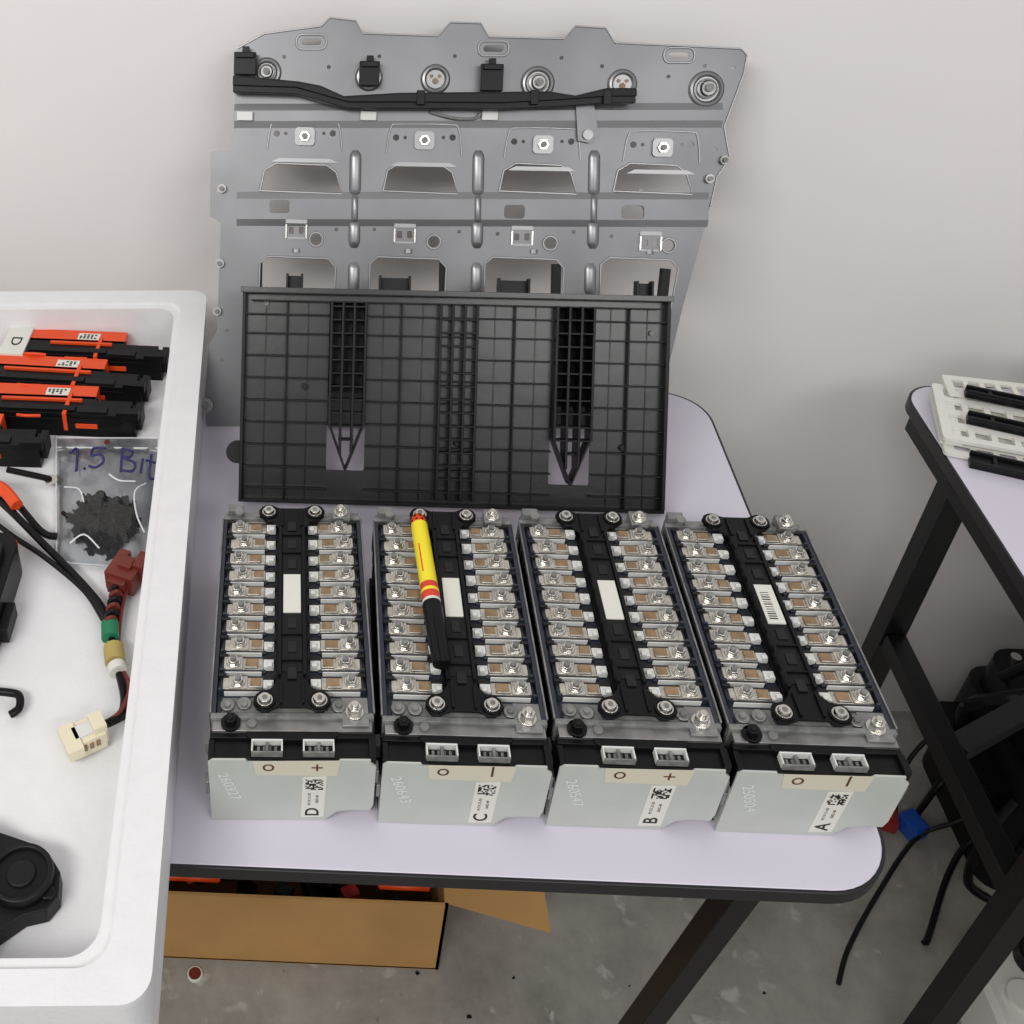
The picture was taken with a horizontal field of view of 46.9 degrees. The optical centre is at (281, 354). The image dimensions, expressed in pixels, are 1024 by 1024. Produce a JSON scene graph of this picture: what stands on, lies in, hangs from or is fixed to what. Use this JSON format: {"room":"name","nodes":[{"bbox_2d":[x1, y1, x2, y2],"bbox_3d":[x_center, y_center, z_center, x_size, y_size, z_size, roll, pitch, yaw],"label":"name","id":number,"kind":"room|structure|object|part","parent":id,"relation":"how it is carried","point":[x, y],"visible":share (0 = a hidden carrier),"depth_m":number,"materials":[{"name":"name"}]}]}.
{"room":"workspace","nodes":[
{"label":"workspace","id":0,"kind":"room"},
{"bbox_2d":[0,0,1023,711],"bbox_3d":[0.194,-0.543,1.056,4.800,2.640,0.060,1,36,2],"label":"wall","id":1,"kind":"structure","parent":0,"point":[861,247],"depth_m":1.29,"materials":[{"name":"paint"}]},
{"bbox_2d":[158,711,995,1023],"bbox_3d":[0.126,1.481,0.571,4.800,0.050,3.200,1,36,2],"label":"floor","id":2,"kind":"structure","parent":0,"point":[597,946],"depth_m":1.47,"materials":[{"name":"concrete"}]},
{"bbox_2d":[187,966,202,982],"bbox_3d":[-0.111,0.794,1.462,0.020,0.005,0.020,1,36,2],"label":"cap","id":3,"kind":"object","parent":2,"relation":"on","point":[194,975],"visible":1,"depth_m":1.46,"materials":[{"name":"white"}]},
{"bbox_2d":[163,877,550,969],"bbox_3d":[0.058,0.609,1.559,0.548,0.188,0.385,1,36,2],"label":"cardboard box","id":4,"kind":"object","parent":2,"relation":"on","point":[207,918],"visible":0.12,"depth_m":1.42,"materials":[{"name":"brown cardboard"}]},
{"bbox_2d":[283,971,765,1022],"bbox_3d":[0.346,0.841,1.399,0.721,0.001,0.152,1,36,2],"label":"litter","id":5,"kind":"object","parent":2,"relation":"on","point":[469,1016],"visible":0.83,"depth_m":1.44,"materials":[{"name":"white"}]},
{"bbox_2d":[169,393,885,1023],"bbox_3d":[-0.169,0.491,1.255,1.232,0.742,0.564,1,36,2],"label":"folding table","id":6,"kind":"object","parent":2,"relation":"on","point":[734,872],"visible":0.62,"depth_m":0.82,"materials":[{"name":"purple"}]},
{"bbox_2d":[0,290,207,1023],"bbox_3d":[-0.390,0.185,0.976,0.624,0.081,0.749,0,36,0],"label":"tray","id":7,"kind":"object","parent":6,"relation":"on","point":[104,817],"visible":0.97,"depth_m":0.88,"materials":[{"name":"white plastic"}]},
{"bbox_2d":[0,532,24,717],"bbox_3d":[-0.259,0.210,0.932,0.129,0.046,0.173,1,36,2],"label":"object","id":8,"kind":"object","parent":7,"relation":"in","point":[10,563],"visible":1,"depth_m":0.95,"materials":[{"name":"black plastic"}]},
{"bbox_2d":[0,414,51,467],"bbox_3d":[-0.303,0.083,1.118,0.153,0.032,0.053,1,36,2],"label":"cover","id":9,"kind":"object","parent":7,"relation":"in","point":[18,447],"visible":1,"depth_m":1.10,"materials":[{"name":"black plastic"}]},
{"bbox_2d":[0,833,62,944],"bbox_3d":[-0.194,0.359,0.739,0.094,0.034,0.112,1,36,2],"label":"round plastic knob","id":10,"kind":"object","parent":7,"relation":"in","point":[31,884],"visible":1,"depth_m":0.75,"materials":[{"name":"black plastic"}]},
{"bbox_2d":[0,383,144,436],"bbox_3d":[-0.235,0.055,1.155,0.193,0.032,0.053,2,36,3],"label":"cover","id":11,"kind":"object","parent":7,"relation":"in","point":[62,410],"visible":1,"depth_m":1.14,"materials":[{"name":"black plastic"}]},
{"bbox_2d":[0,467,145,762],"bbox_3d":[-0.172,0.186,0.971,0.122,0.034,0.335,-16,39,-20],"label":"harness","id":12,"kind":"object","parent":7,"relation":"in","point":[82,738],"visible":0.95,"depth_m":0.96,"materials":[{"name":"black plastic"}]},
{"bbox_2d":[0,355,151,404],"bbox_3d":[-0.238,0.027,1.194,0.203,0.032,0.053,3,36,4],"label":"cover","id":13,"kind":"object","parent":7,"relation":"in","point":[26,370],"visible":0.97,"depth_m":1.18,"materials":[{"name":"black plastic"}]},
{"bbox_2d":[0,328,169,380],"bbox_3d":[-0.209,-0.001,1.232,0.178,0.032,0.053,2,36,4],"label":"cover","id":14,"kind":"object","parent":7,"relation":"in","point":[122,357],"visible":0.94,"depth_m":1.22,"materials":[{"name":"black plastic"}]},
{"bbox_2d":[55,437,158,565],"bbox_3d":[-0.168,0.130,1.063,0.104,0.036,0.185,-2,36,-3],"label":"bag","id":15,"kind":"object","parent":7,"relation":"in","point":[102,522],"visible":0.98,"depth_m":1.04,"materials":[{"name":"clear plastic"}]},
{"bbox_2d":[205,504,378,819],"bbox_3d":[0.008,0.231,0.903,0.124,0.093,0.243,0,36,0],"label":"module","id":16,"kind":"object","parent":6,"relation":"on","point":[290,736],"visible":1,"depth_m":0.84,"materials":[{"name":"black plastic"}]},
{"bbox_2d":[226,273,673,513],"bbox_3d":[0.157,0.037,1.082,0.418,0.187,0.145,1,36,2],"label":"cover","id":17,"kind":"object","parent":6,"relation":"on","point":[464,390],"visible":1,"depth_m":1.08,"materials":[{"name":"black plastic"}]},
{"bbox_2d":[369,507,553,825],"bbox_3d":[0.132,0.233,0.900,0.124,0.093,0.243,1,36,2],"label":"module","id":18,"kind":"object","parent":6,"relation":"on","point":[465,742],"visible":0.91,"depth_m":0.83,"materials":[{"name":"black plastic"}]},
{"bbox_2d":[410,513,450,669],"bbox_3d":[0.115,0.180,0.887,0.015,0.017,0.156,-1,36,-1],"label":"marker pen","id":19,"kind":"object","parent":18,"relation":"on","point":[433,613],"visible":1,"depth_m":0.88,"materials":[{"name":"yellow plastic"}]},
{"bbox_2d":[202,17,747,425],"bbox_3d":[0.187,-0.128,1.161,0.545,0.365,0.207,1,36,1],"label":"panel","id":20,"kind":"object","parent":6,"relation":"on","point":[417,90],"visible":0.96,"depth_m":1.15,"materials":[{"name":"grey metal"}]},
{"bbox_3d":[0.150,-0.266,1.128,0.395,0.072,0.023,1,7,2],"label":"wiring rail","id":21,"kind":"part","parent":20,"relation":"part of","materials":[{"name":"black plastic"}]},
{"bbox_2d":[516,508,731,828],"bbox_3d":[0.255,0.234,0.897,0.124,0.093,0.243,1,36,2],"label":"module","id":22,"kind":"object","parent":6,"relation":"on","point":[633,730],"visible":0.98,"depth_m":0.84,"materials":[{"name":"black plastic"}]},
{"bbox_2d":[661,512,911,834],"bbox_3d":[0.377,0.237,0.893,0.124,0.093,0.243,1,36,2],"label":"module","id":23,"kind":"object","parent":6,"relation":"on","point":[808,733],"visible":0.99,"depth_m":0.83,"materials":[{"name":"black plastic"}]},
{"bbox_2d":[836,740,971,985],"bbox_3d":[0.831,0.673,1.519,0.361,0.128,0.144,-26,44,-31],"label":"pigtail","id":24,"kind":"object","parent":2,"relation":"on","point":[910,823],"visible":0.62,"depth_m":1.58,"materials":[{"name":"black plastic"}]},
{"bbox_2d":[861,386,1023,1023],"bbox_3d":[1.236,0.634,1.055,1.160,0.740,0.978,1,36,2],"label":"folding table","id":25,"kind":"object","parent":2,"relation":"on","point":[990,506],"visible":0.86,"depth_m":1.15,"materials":[{"name":"black metal"}]},
{"bbox_2d":[928,375,1023,460],"bbox_3d":[0.833,0.079,1.166,0.304,0.020,0.144,11,38,14],"label":"frames","id":26,"kind":"object","parent":25,"relation":"on","point":[950,408],"visible":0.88,"depth_m":1.18,"materials":[{"name":"white plastic"}]},
{"bbox_2d":[964,384,1023,409],"bbox_3d":[0.839,0.066,1.157,0.260,0.010,0.011,13,38,18],"label":"rail","id":27,"kind":"object","parent":26,"relation":"on","point":[972,392],"visible":1,"depth_m":1.19,"materials":[{"name":"black plastic"}]},
{"bbox_2d":[966,410,1023,436],"bbox_3d":[0.823,0.093,1.127,0.260,0.010,0.012,14,39,19],"label":"rail","id":28,"kind":"object","parent":26,"relation":"on","point":[975,418],"visible":1,"depth_m":1.16,"materials":[{"name":"black plastic"}]},
{"bbox_2d":[968,450,1023,479],"bbox_3d":[0.802,0.130,1.107,0.240,0.010,0.018,13,38,18],"label":"rail","id":29,"kind":"object","parent":25,"relation":"on","point":[977,460],"visible":1,"depth_m":1.13,"materials":[{"name":"black plastic"}]},
{"bbox_2d":[922,648,1023,902],"bbox_3d":[1.133,0.546,1.529,0.465,0.320,0.244,1,36,2],"label":"housing","id":30,"kind":"object","parent":2,"relation":"on","point":[999,769],"visible":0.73,"depth_m":1.51,"materials":[{"name":"black plastic"}]},
{"bbox_2d":[960,936,1023,1023],"bbox_3d":[0.921,0.783,1.375,0.155,0.121,0.140,1,36,2],"label":"canister","id":31,"kind":"object","parent":2,"relation":"on","point":[1001,1001],"visible":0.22,"depth_m":1.36,"materials":[{"name":"white plastic"}]}
]}

